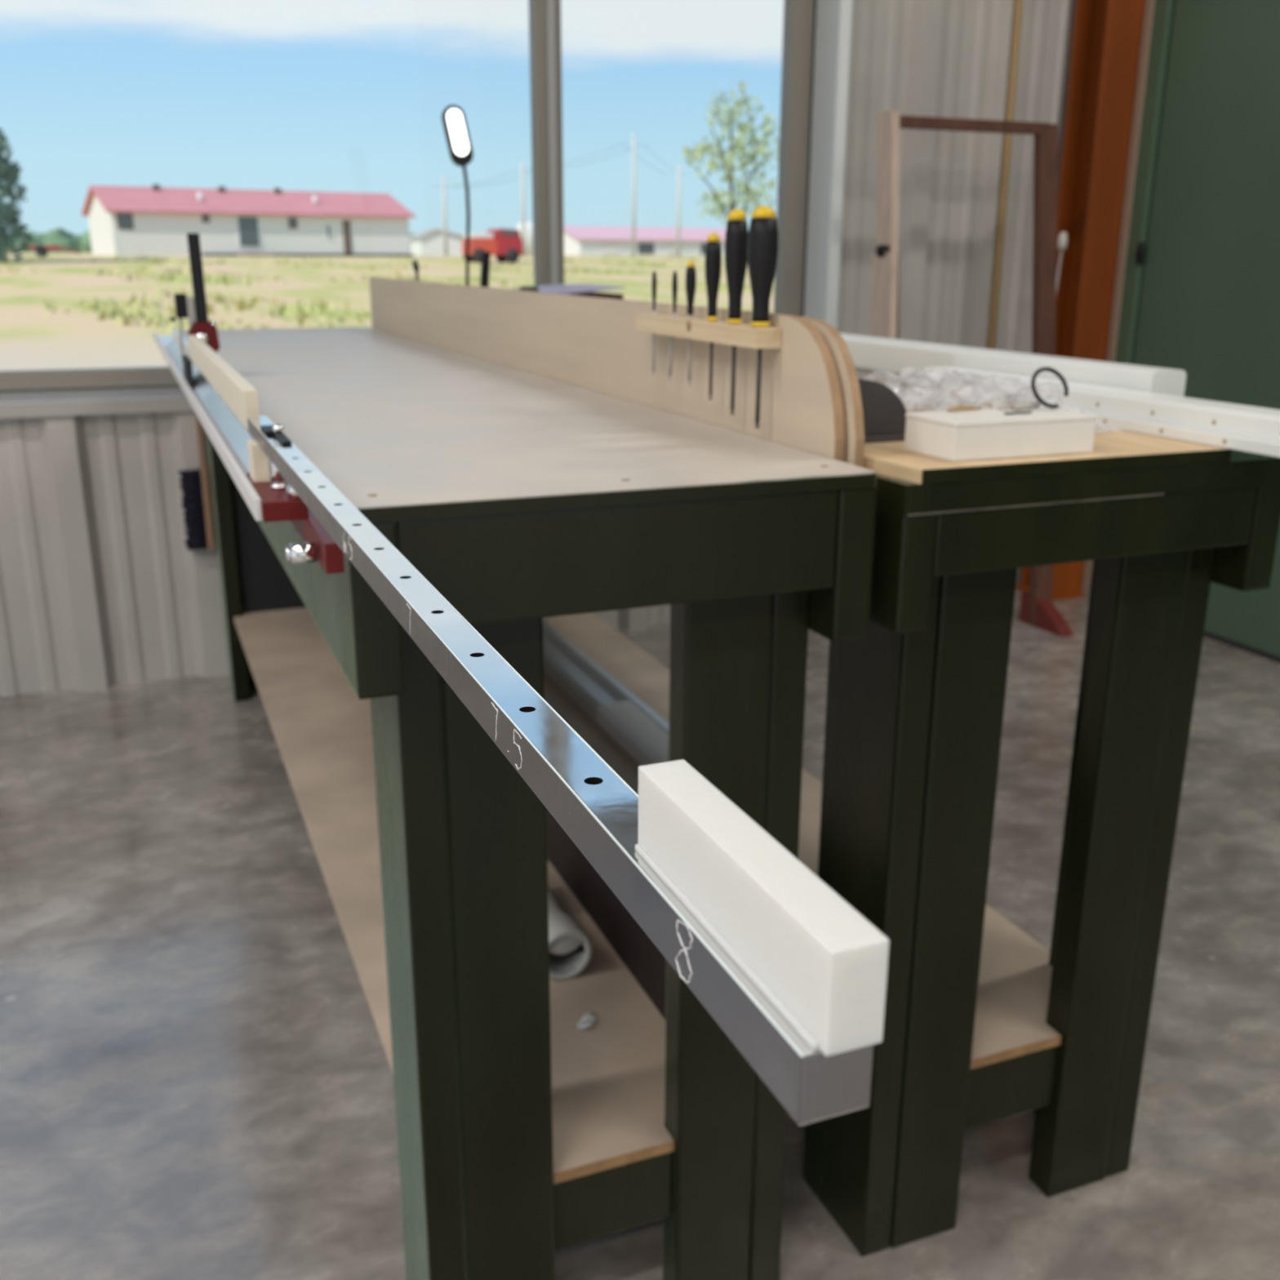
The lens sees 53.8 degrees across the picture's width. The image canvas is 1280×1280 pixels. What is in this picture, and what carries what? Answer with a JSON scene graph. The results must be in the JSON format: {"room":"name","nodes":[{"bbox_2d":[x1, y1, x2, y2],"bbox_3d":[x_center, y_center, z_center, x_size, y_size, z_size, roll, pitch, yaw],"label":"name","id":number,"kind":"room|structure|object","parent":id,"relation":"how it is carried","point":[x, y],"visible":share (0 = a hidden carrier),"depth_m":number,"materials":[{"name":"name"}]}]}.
{"room":"woodworking shop","nodes":[
{"label":"woodworking shop","id":0,"kind":"room"},
{"bbox_2d":[0,0,1075,696],"bbox_3d":[-1.530,-1.620,2.755,6.400,3.660,0.096,-7,18,-21],"label":"wall","id":1,"kind":"structure","parent":0,"point":[101,588],"depth_m":3.64,"materials":[{"name":"metal"}]},
{"bbox_2d":[0,384,186,403],"bbox_3d":[-1.502,-0.595,3.137,4.410,0.050,0.200,-7,18,-21],"label":"trim","id":2,"kind":"structure","parent":1,"relation":"attached to","point":[154,391],"depth_m":3.15,"materials":[{"name":"silver metal"}]},
{"bbox_2d":[0,396,193,417],"bbox_3d":[-1.463,-0.556,3.048,4.410,0.034,0.008,-7,18,-21],"label":"trim","id":3,"kind":"structure","parent":1,"relation":"attached to","point":[39,409],"depth_m":3.09,"materials":[{"name":"grey"}]},
{"bbox_2d":[177,413,214,550],"bbox_3d":[-1.140,-0.432,3.212,0.071,0.416,0.060,-7,18,-21],"label":"brush","id":4,"kind":"object","parent":1,"relation":"hanging from","point":[194,485],"visible":0.96,"depth_m":3.22,"materials":[{"name":"black plastic"}]},
{"bbox_2d":[0,0,817,390],"bbox_3d":[-1.528,-1.517,2.897,4.384,1.880,0.073,-7,18,-21],"label":"window","id":5,"kind":"structure","parent":1,"relation":"in","point":[544,15],"depth_m":3.54,"materials":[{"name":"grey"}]},
{"bbox_2d":[804,0,854,331],"bbox_3d":[0.551,-2.231,3.505,0.082,2.913,0.198,-7,18,-21],"label":"trim","id":6,"kind":"structure","parent":1,"relation":"attached to","point":[827,11],"depth_m":3.70,"materials":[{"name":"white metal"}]},
{"bbox_2d":[0,589,1279,1279],"bbox_3d":[-0.172,1.153,0.219,6.900,0.150,7.400,-7,18,-21],"label":"floor","id":7,"kind":"structure","parent":0,"point":[197,1082],"depth_m":1.86,"materials":[{"name":"concrete"}]},
{"bbox_2d":[177,326,876,1279],"bbox_3d":[-0.461,-0.018,2.231,0.464,0.910,2.422,-7,18,-21],"label":"workbench","id":8,"kind":"object","parent":7,"relation":"on","point":[525,1135],"visible":0.88,"depth_m":1.20,"materials":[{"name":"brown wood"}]},
{"bbox_2d":[152,327,271,520],"bbox_3d":[-0.702,-0.433,1.999,0.060,0.050,2.305,-7,18,-21],"label":"channel","id":9,"kind":"object","parent":8,"relation":"attached to","point":[228,436],"visible":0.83,"depth_m":1.42,"materials":[{"name":"white metal"}]},
{"bbox_2d":[170,233,220,388],"bbox_3d":[-0.654,-0.484,1.854,0.065,0.217,0.150,-7,18,-21],"label":"clamp","id":10,"kind":"object","parent":9,"relation":"attached to","point":[194,308],"visible":0.95,"depth_m":1.87,"materials":[{"name":"black metal"}]},
{"bbox_2d":[187,334,259,428],"bbox_3d":[-0.497,-0.316,1.477,0.012,0.033,0.828,-7,18,-21],"label":"block","id":11,"kind":"object","parent":9,"relation":"on","point":[241,397],"visible":0.89,"depth_m":1.29,"materials":[{"name":"beige wood"}]},
{"bbox_2d":[247,476,344,573],"bbox_3d":[-0.274,-0.099,0.989,0.044,0.047,0.222,-7,18,-21],"label":"clamp","id":12,"kind":"object","parent":9,"relation":"attached to","point":[286,504],"visible":0.66,"depth_m":0.97,"materials":[{"name":"red metal"}]},
{"bbox_2d":[247,440,270,482],"bbox_3d":[-0.320,-0.150,1.059,0.014,0.032,0.028,-7,18,-21],"label":"block","id":13,"kind":"object","parent":12,"relation":"on","point":[259,462],"visible":0.76,"depth_m":1.05,"materials":[{"name":"beige wood"}]},
{"bbox_2d":[270,460,285,490],"bbox_3d":[-0.293,-0.138,1.018,0.011,0.032,0.011,-7,18,-21],"label":"post","id":14,"kind":"object","parent":12,"relation":"on","point":[277,481],"visible":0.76,"depth_m":1.02,"materials":[{"name":"silver metal"}]},
{"bbox_2d":[247,415,873,1125],"bbox_3d":[-0.149,-0.054,0.664,0.015,0.015,0.982,-7,18,-21],"label":"rail","id":15,"kind":"object","parent":9,"relation":"on","point":[592,803],"visible":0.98,"depth_m":0.34,"materials":[{"name":"silver metal"}]},
{"bbox_2d":[260,424,291,444],"bbox_3d":[-0.280,-0.161,0.972,0.014,0.008,0.094,-7,18,-21],"label":"clip","id":16,"kind":"object","parent":15,"relation":"attached to","point":[277,430],"visible":1,"depth_m":0.97,"materials":[{"name":"black"}]},
{"bbox_2d":[635,759,888,1056],"bbox_3d":[0.021,0.051,0.261,0.013,0.021,0.089,-7,18,-21],"label":"block","id":17,"kind":"object","parent":15,"relation":"on","point":[817,960],"visible":1,"depth_m":0.24,"materials":[{"name":"white plastic"}]},
{"bbox_2d":[232,480,306,613],"bbox_3d":[-0.865,-0.329,3.160,0.280,0.511,0.014,-7,18,-21],"label":"panel","id":18,"kind":"object","parent":8,"relation":"on","point":[267,585],"visible":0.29,"depth_m":3.17,"materials":[{"name":"black"}]},
{"bbox_2d":[233,604,673,1173],"bbox_3d":[-0.462,0.209,2.301,0.354,0.012,2.322,-7,18,-21],"label":"shelf","id":19,"kind":"object","parent":8,"relation":"attached to","point":[608,1114],"depth_m":1.70,"materials":[{"name":"beige wood"}]},
{"bbox_2d":[546,850,591,980],"bbox_3d":[-0.135,0.347,1.666,0.069,0.098,0.230,-7,18,-21],"label":"pipe fitting","id":20,"kind":"object","parent":8,"relation":"on","point":[570,948],"visible":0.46,"depth_m":1.58,"materials":[{"name":"white plastic"}]},
{"bbox_2d":[577,1012,596,1030],"bbox_3d":[-0.061,0.449,1.489,0.019,0.010,0.034,5,18,14],"label":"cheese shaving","id":21,"kind":"object","parent":8,"relation":"on","point":[584,1020],"visible":1,"depth_m":1.49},
{"bbox_2d":[546,808,666,1019],"bbox_3d":[-0.324,0.122,2.355,0.033,0.125,2.060,-7,18,-21],"label":"timber beam","id":22,"kind":"structure","parent":8,"relation":"on","point":[642,957],"depth_m":1.65,"materials":[{"name":"brown wood"}]},
{"bbox_2d":[368,276,845,462],"bbox_3d":[-0.246,-0.488,2.207,0.012,0.246,2.309,-7,18,-21],"label":"board","id":23,"kind":"object","parent":8,"relation":"attached to","point":[594,344],"visible":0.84,"depth_m":1.62,"materials":[{"name":"brown wood"}]},
{"bbox_2d":[635,313,782,348],"bbox_3d":[0.068,-0.341,1.386,0.030,0.020,0.317,-7,18,-21],"label":"rack","id":24,"kind":"object","parent":23,"relation":"attached to","point":[743,335],"visible":0.99,"depth_m":1.33,"materials":[{"name":"brown wood"}]},
{"bbox_2d":[651,270,656,377],"bbox_3d":[0.017,-0.377,1.506,0.006,0.123,0.006,-7,18,-21],"label":"screwdriver","id":25,"kind":"object","parent":24,"relation":"in","point":[654,273],"visible":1,"depth_m":1.50,"materials":[{"name":"black"}]},
{"bbox_2d":[667,271,677,381],"bbox_3d":[0.037,-0.362,1.457,0.006,0.125,0.017,-7,18,-21],"label":"screwdriver","id":26,"kind":"object","parent":24,"relation":"in","point":[674,282],"visible":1,"depth_m":1.45,"materials":[{"name":"black"}]},
{"bbox_2d":[685,261,696,386],"bbox_3d":[0.056,-0.353,1.412,0.012,0.136,0.012,-7,18,-21],"label":"screwdriver","id":27,"kind":"object","parent":24,"relation":"in","point":[691,273],"visible":1,"depth_m":1.40,"materials":[{"name":"black plastic"}]},
{"bbox_2d":[704,232,721,399],"bbox_3d":[0.078,-0.347,1.359,0.018,0.174,0.018,-7,18,-21],"label":"screwdriver","id":28,"kind":"object","parent":24,"relation":"in","point":[713,262],"visible":1,"depth_m":1.34,"materials":[{"name":"black plastic"}]},
{"bbox_2d":[724,208,748,414],"bbox_3d":[0.098,-0.338,1.308,0.024,0.207,0.024,-7,18,-21],"label":"screwdriver","id":29,"kind":"object","parent":24,"relation":"in","point":[736,230],"visible":0.98,"depth_m":1.29,"materials":[{"name":"black plastic"}]},
{"bbox_2d":[746,205,777,428],"bbox_3d":[0.120,-0.319,1.258,0.030,0.215,0.030,-7,18,-21],"label":"screwdriver","id":30,"kind":"object","parent":24,"relation":"in","point":[762,236],"visible":1,"depth_m":1.23,"materials":[{"name":"black plastic"}]},
{"bbox_2d":[797,315,864,467],"bbox_3d":[-0.231,-0.487,2.207,0.010,0.244,2.322,-7,18,-21],"label":"board","id":31,"kind":"object","parent":8,"relation":"attached to","point":[848,380],"visible":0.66,"depth_m":1.18,"materials":[{"name":"brown wood"}]},
{"bbox_2d":[542,448,1279,1257],"bbox_3d":[-0.005,-0.063,2.410,0.464,0.896,2.421,-7,18,-21],"label":"workbench","id":32,"kind":"object","parent":7,"relation":"on","point":[984,1023],"visible":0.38,"depth_m":1.36,"materials":[{"name":"green paint"}]},
{"bbox_2d":[411,259,419,280],"bbox_3d":[-0.504,-0.771,2.873,0.040,0.180,0.039,-7,18,-21],"label":"pin","id":33,"kind":"object","parent":32,"relation":"on","point":[415,263],"visible":0.4,"depth_m":2.85,"materials":[{"name":"grey metal"}]},
{"bbox_2d":[441,105,473,285],"bbox_3d":[-0.395,-0.940,2.868,0.100,0.508,0.100,-7,18,-21],"label":"desk lamp","id":34,"kind":"object","parent":32,"relation":"on","point":[453,117],"visible":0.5,"depth_m":2.81,"materials":[{"name":"black"}]},
{"bbox_2d":[446,108,468,155],"bbox_3d":[-0.404,-1.126,2.800,0.045,0.097,0.014,-7,18,-21],"label":"diffuser","id":35,"kind":"object","parent":34,"relation":"attached to","point":[457,131],"depth_m":2.80,"materials":[{"name":"white plastic"}]},
{"bbox_2d":[480,251,490,287],"bbox_3d":[-0.371,-0.834,3.049,0.050,0.200,0.035,-7,18,-21],"label":"clamp","id":36,"kind":"object","parent":32,"relation":"on","point":[486,255],"visible":0.23,"depth_m":3.02,"materials":[{"name":"black metal"}]},
{"bbox_2d":[519,286,539,292],"bbox_3d":[-0.252,-0.741,2.877,0.048,0.124,0.047,-7,18,-21],"label":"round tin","id":37,"kind":"object","parent":32,"relation":"on","point":[522,288],"visible":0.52,"depth_m":2.84,"materials":[{"name":"grey metal"}]},
{"bbox_2d":[514,283,625,299],"bbox_3d":[-0.177,-0.783,3.014,0.186,0.124,0.310,-7,18,-21],"label":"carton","id":38,"kind":"object","parent":32,"relation":"on","point":[579,289],"visible":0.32,"depth_m":2.90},
{"bbox_2d":[542,618,668,765],"bbox_3d":[-0.171,0.042,2.762,0.093,0.040,1.390,-7,18,-21],"label":"metal beam","id":39,"kind":"object","parent":32,"relation":"on","point":[633,725],"visible":0.45,"depth_m":2.48,"materials":[{"name":"silver metal"}]},
{"bbox_2d":[542,612,1061,1059],"bbox_3d":[-0.006,0.157,2.478,0.354,0.012,2.322,-7,18,-21],"label":"shelf","id":40,"kind":"object","parent":32,"relation":"attached to","point":[1013,1021],"depth_m":1.74,"materials":[{"name":"beige wood"}]},
{"bbox_2d":[839,333,1186,396],"bbox_3d":[0.291,-0.502,2.156,0.050,0.050,1.616,-7,18,-22],"label":"beam","id":41,"kind":"structure","parent":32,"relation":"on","point":[868,353],"depth_m":1.67,"materials":[{"name":"white metal"}]},
{"bbox_2d":[863,396,1231,484],"bbox_3d":[0.191,-0.328,1.723,0.373,0.013,1.201,-7,18,-21],"label":"board","id":42,"kind":"object","parent":32,"relation":"on","point":[1113,449],"visible":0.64,"depth_m":1.20,"materials":[{"name":"brown wood"}]},
{"bbox_2d":[857,378,906,443],"bbox_3d":[0.219,-0.235,1.289,0.122,0.063,0.042,-7,18,-21],"label":"round plate","id":43,"kind":"object","parent":42,"relation":"on","point":[884,418],"visible":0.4,"depth_m":1.29,"materials":[{"name":"grey metal"}]},
{"bbox_2d":[866,367,1124,431],"bbox_3d":[0.342,-0.288,1.478,0.243,0.051,0.390,-7,18,-21],"label":"plastic bag","id":44,"kind":"object","parent":42,"relation":"on","point":[919,399],"visible":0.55,"depth_m":1.42,"materials":[{"name":"white"}]},
{"bbox_2d":[904,406,1097,461],"bbox_3d":[0.350,-0.202,1.228,0.163,0.036,0.083,-7,18,-21],"label":"box","id":45,"kind":"object","parent":42,"relation":"on","point":[980,433],"visible":1,"depth_m":1.20,"materials":[{"name":"white plastic"}]},
{"bbox_2d":[946,405,982,411],"bbox_3d":[0.319,-0.228,1.241,0.045,0.005,0.007,-8,19,-25],"label":"wood splinter","id":46,"kind":"object","parent":45,"relation":"on","point":[956,407],"visible":1,"depth_m":1.24,"materials":[{"name":"brown wood"}]},
{"bbox_2d":[1004,410,1031,414],"bbox_3d":[0.366,-0.220,1.222,0.033,0.002,0.007,-7,18,-21],"label":"scrap","id":47,"kind":"object","parent":45,"relation":"on","point":[1030,411],"visible":1,"depth_m":1.22,"materials":[{"name":"grey metal"}]},
{"bbox_2d":[996,367,1068,409],"bbox_3d":[0.394,-0.250,1.256,0.085,0.040,0.026,-7,18,-21],"label":"cable loop","id":48,"kind":"object","parent":45,"relation":"on","point":[1034,404],"visible":1,"depth_m":1.25,"materials":[{"name":"black"}]},
{"bbox_2d":[923,365,1279,457],"bbox_3d":[0.576,-0.240,1.355,0.067,0.035,0.890,-7,18,-21],"label":"rail","id":49,"kind":"object","parent":42,"relation":"on","point":[1250,428],"visible":0.7,"depth_m":1.35,"materials":[{"name":"beige"}]},
{"bbox_2d":[869,111,1073,637],"bbox_3d":[0.961,-0.719,3.605,0.646,1.460,0.308,-7,18,-21],"label":"wooden stand","id":50,"kind":"object","parent":7,"relation":"on","point":[1037,609],"visible":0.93,"depth_m":3.57,"materials":[{"name":"brown wood"}]},
{"bbox_2d":[987,0,1022,349],"bbox_3d":[1.118,-1.355,3.890,0.032,2.510,0.022,0,17,0],"label":"wooden stick","id":51,"kind":"object","parent":7,"relation":"on","point":[1018,3],"visible":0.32,"depth_m":3.86,"materials":[{"name":"brown"}]},
{"bbox_2d":[1015,0,1145,600],"bbox_3d":[1.401,-1.912,3.751,0.174,3.660,0.185,-7,18,-21],"label":"steel column","id":52,"kind":"structure","parent":7,"relation":"on","point":[1107,34],"depth_m":3.89,"materials":[{"name":"orange metal"}]},
{"bbox_2d":[1055,231,1067,297],"bbox_3d":[1.286,-0.839,3.978,0.043,0.854,0.029,-7,18,-21],"label":"pull cord","id":53,"kind":"object","parent":52,"relation":"hanging from","point":[1062,242],"visible":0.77,"depth_m":3.86,"materials":[{"name":"grey plastic"}]},
{"bbox_2d":[1133,3,1175,364],"bbox_3d":[2.764,-1.036,0.904,0.100,3.660,7.200,-7,18,-21],"label":"wall","id":54,"kind":"structure","parent":0,"point":[1175,3],"depth_m":3.79,"materials":[{"name":"green paint"}]},
{"bbox_2d":[1080,0,1155,597],"bbox_3d":[1.507,-1.896,3.701,0.030,3.660,0.032,-7,18,-21],"label":"trim","id":55,"kind":"structure","parent":54,"relation":"attached to","point":[1149,4],"depth_m":3.85,"materials":[{"name":"brown"}]},
{"bbox_2d":[1088,0,1279,663],"bbox_3d":[2.056,-1.510,2.443,0.070,3.660,2.817,-7,18,-21],"label":"door","id":56,"kind":"structure","parent":54,"relation":"in","point":[1209,311],"depth_m":3.60,"materials":[{"name":"green paint"}]},
{"label":"outside","id":57,"kind":"structure","parent":0,"visible":0},
{"bbox_2d":[0,252,774,370],"bbox_3d":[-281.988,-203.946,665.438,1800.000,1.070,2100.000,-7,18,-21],"label":"ground","id":58,"kind":"structure","parent":57,"point":[30,340],"depth_m":29.81,"materials":[{"name":"soil"}]},
{"bbox_2d":[0,128,35,262],"bbox_3d":[-28.222,-20.210,50.572,6.396,10.224,6.023,-7,18,-21],"label":"tree","id":59,"kind":"object","parent":58,"relation":"on","point":[9,172],"visible":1,"depth_m":51.36,"materials":[{"name":"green plant"}]},
{"bbox_2d":[17,245,79,257],"bbox_3d":[-28.966,-19.062,61.944,2.715,0.560,1.200,-7,18,-21],"label":"trailer","id":60,"kind":"object","parent":58,"relation":"on","point":[42,251],"visible":0.92,"depth_m":61.34,"materials":[{"name":"metal"}]},
{"bbox_2d":[4,227,415,253],"bbox_3d":[-25.269,-83.675,269.162,347.899,7.141,33.968,-7,18,-21],"label":"tree line","id":61,"kind":"object","parent":58,"relation":"on","point":[82,243],"visible":0.02,"depth_m":227.85,"materials":[{"name":"green plant"}]},
{"bbox_2d":[80,184,415,256],"bbox_3d":[-22.970,-24.544,74.423,18.338,4.006,11.372,-7,18,-21],"label":"house","id":62,"kind":"structure","parent":58,"relation":"on","point":[156,220],"depth_m":71.21,"materials":[{"name":"white paint"}]},
{"bbox_2d":[151,184,159,191],"bbox_3d":[-27.126,-25.317,70.815,0.350,0.450,0.300,-10,20,-29],"label":"roof vent","id":63,"kind":"object","parent":62,"relation":"attached to","point":[155,187],"depth_m":70.69,"materials":[{"name":"brown"}]},
{"bbox_2d":[217,186,226,192],"bbox_3d":[-24.029,-25.842,72.574,0.350,0.450,0.300,-10,20,-29],"label":"roof vent","id":64,"kind":"object","parent":62,"relation":"attached to","point":[220,188],"depth_m":72.43,"materials":[{"name":"brown"}]},
{"bbox_2d":[273,187,281,194],"bbox_3d":[-21.277,-26.308,74.138,0.350,0.450,0.300,-10,20,-29],"label":"roof vent","id":65,"kind":"object","parent":62,"relation":"attached to","point":[277,190],"depth_m":74.01,"materials":[{"name":"brown"}]},
{"bbox_2d":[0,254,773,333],"bbox_3d":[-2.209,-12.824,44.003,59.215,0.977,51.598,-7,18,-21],"label":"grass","id":66,"kind":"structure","parent":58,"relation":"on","point":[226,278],"depth_m":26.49,"materials":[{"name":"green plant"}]},
{"bbox_2d":[409,228,465,255],"bbox_3d":[-16.555,-33.298,105.728,4.900,2.130,4.400,-7,18,-21],"label":"shed","id":67,"kind":"object","parent":58,"relation":"on","point":[430,242],"visible":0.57,"depth_m":103.86,"materials":[{"name":"white paint"}]},
{"bbox_2d":[441,176,448,255],"bbox_3d":[-15.072,-32.554,97.554,0.340,6.100,0.323,-7,18,-21],"label":"utility pole","id":68,"kind":"object","parent":58,"relation":"on","point":[443,185],"visible":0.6,"depth_m":97.42,"materials":[{"name":"grey wood"}]},
{"bbox_2d":[462,228,524,262],"bbox_3d":[-7.010,-18.761,60.076,2.500,1.545,1.970,-7,18,-21],"label":"truck","id":69,"kind":"object","parent":58,"relation":"on","point":[506,244],"visible":0.89,"depth_m":59.34,"materials":[{"name":"red metal"}]},
{"bbox_2d":[520,162,525,256],"bbox_3d":[-9.231,-33.797,99.649,0.340,7.300,0.323,-7,18,-21],"label":"utility pole","id":70,"kind":"object","parent":58,"relation":"on","point":[522,198],"visible":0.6,"depth_m":99.49,"materials":[{"name":"grey wood"}]},
{"bbox_2d":[516,222,533,255],"bbox_3d":[-10.729,-38.192,120.241,2.000,3.050,2.000,-7,18,-21],"label":"storage tank","id":71,"kind":"object","parent":58,"relation":"on","point":[528,225],"visible":0.38,"depth_m":119.34,"materials":[{"name":"white metal"}]},
{"bbox_2d":[631,133,635,256],"bbox_3d":[-0.515,-35.943,102.686,0.340,9.700,0.323,-7,18,-21],"label":"utility pole","id":72,"kind":"object","parent":58,"relation":"on","point":[633,135],"visible":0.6,"depth_m":102.52,"materials":[{"name":"grey wood"}]},
{"bbox_2d":[440,142,687,186],"bbox_3d":[-5.925,-37.566,99.891,21.303,3.625,0.023,-7,18,-21],"label":"power lines","id":73,"kind":"object","parent":72,"relation":"attached to","point":[624,143],"visible":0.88,"depth_m":100.36,"materials":[{"name":"grey metal"}]},
{"bbox_2d":[564,226,725,256],"bbox_3d":[0.973,-51.181,162.106,25.793,3.500,13.333,-7,18,-21],"label":"building","id":74,"kind":"structure","parent":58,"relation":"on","point":[578,240],"depth_m":157.02,"materials":[{"name":"white paint"}]},
{"bbox_2d":[675,165,680,256],"bbox_3d":[3.187,-35.268,104.464,0.340,7.400,0.323,-7,18,-21],"label":"utility pole","id":75,"kind":"object","parent":58,"relation":"on","point":[678,191],"visible":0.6,"depth_m":104.32,"materials":[{"name":"grey wood"}]},
{"bbox_2d":[680,80,779,226],"bbox_3d":[3.125,-15.448,42.721,3.726,6.457,2.415,-7,18,-21],"label":"tree","id":76,"kind":"object","parent":58,"relation":"on","point":[740,141],"visible":0.95,"depth_m":42.45,"materials":[{"name":"green plant"}]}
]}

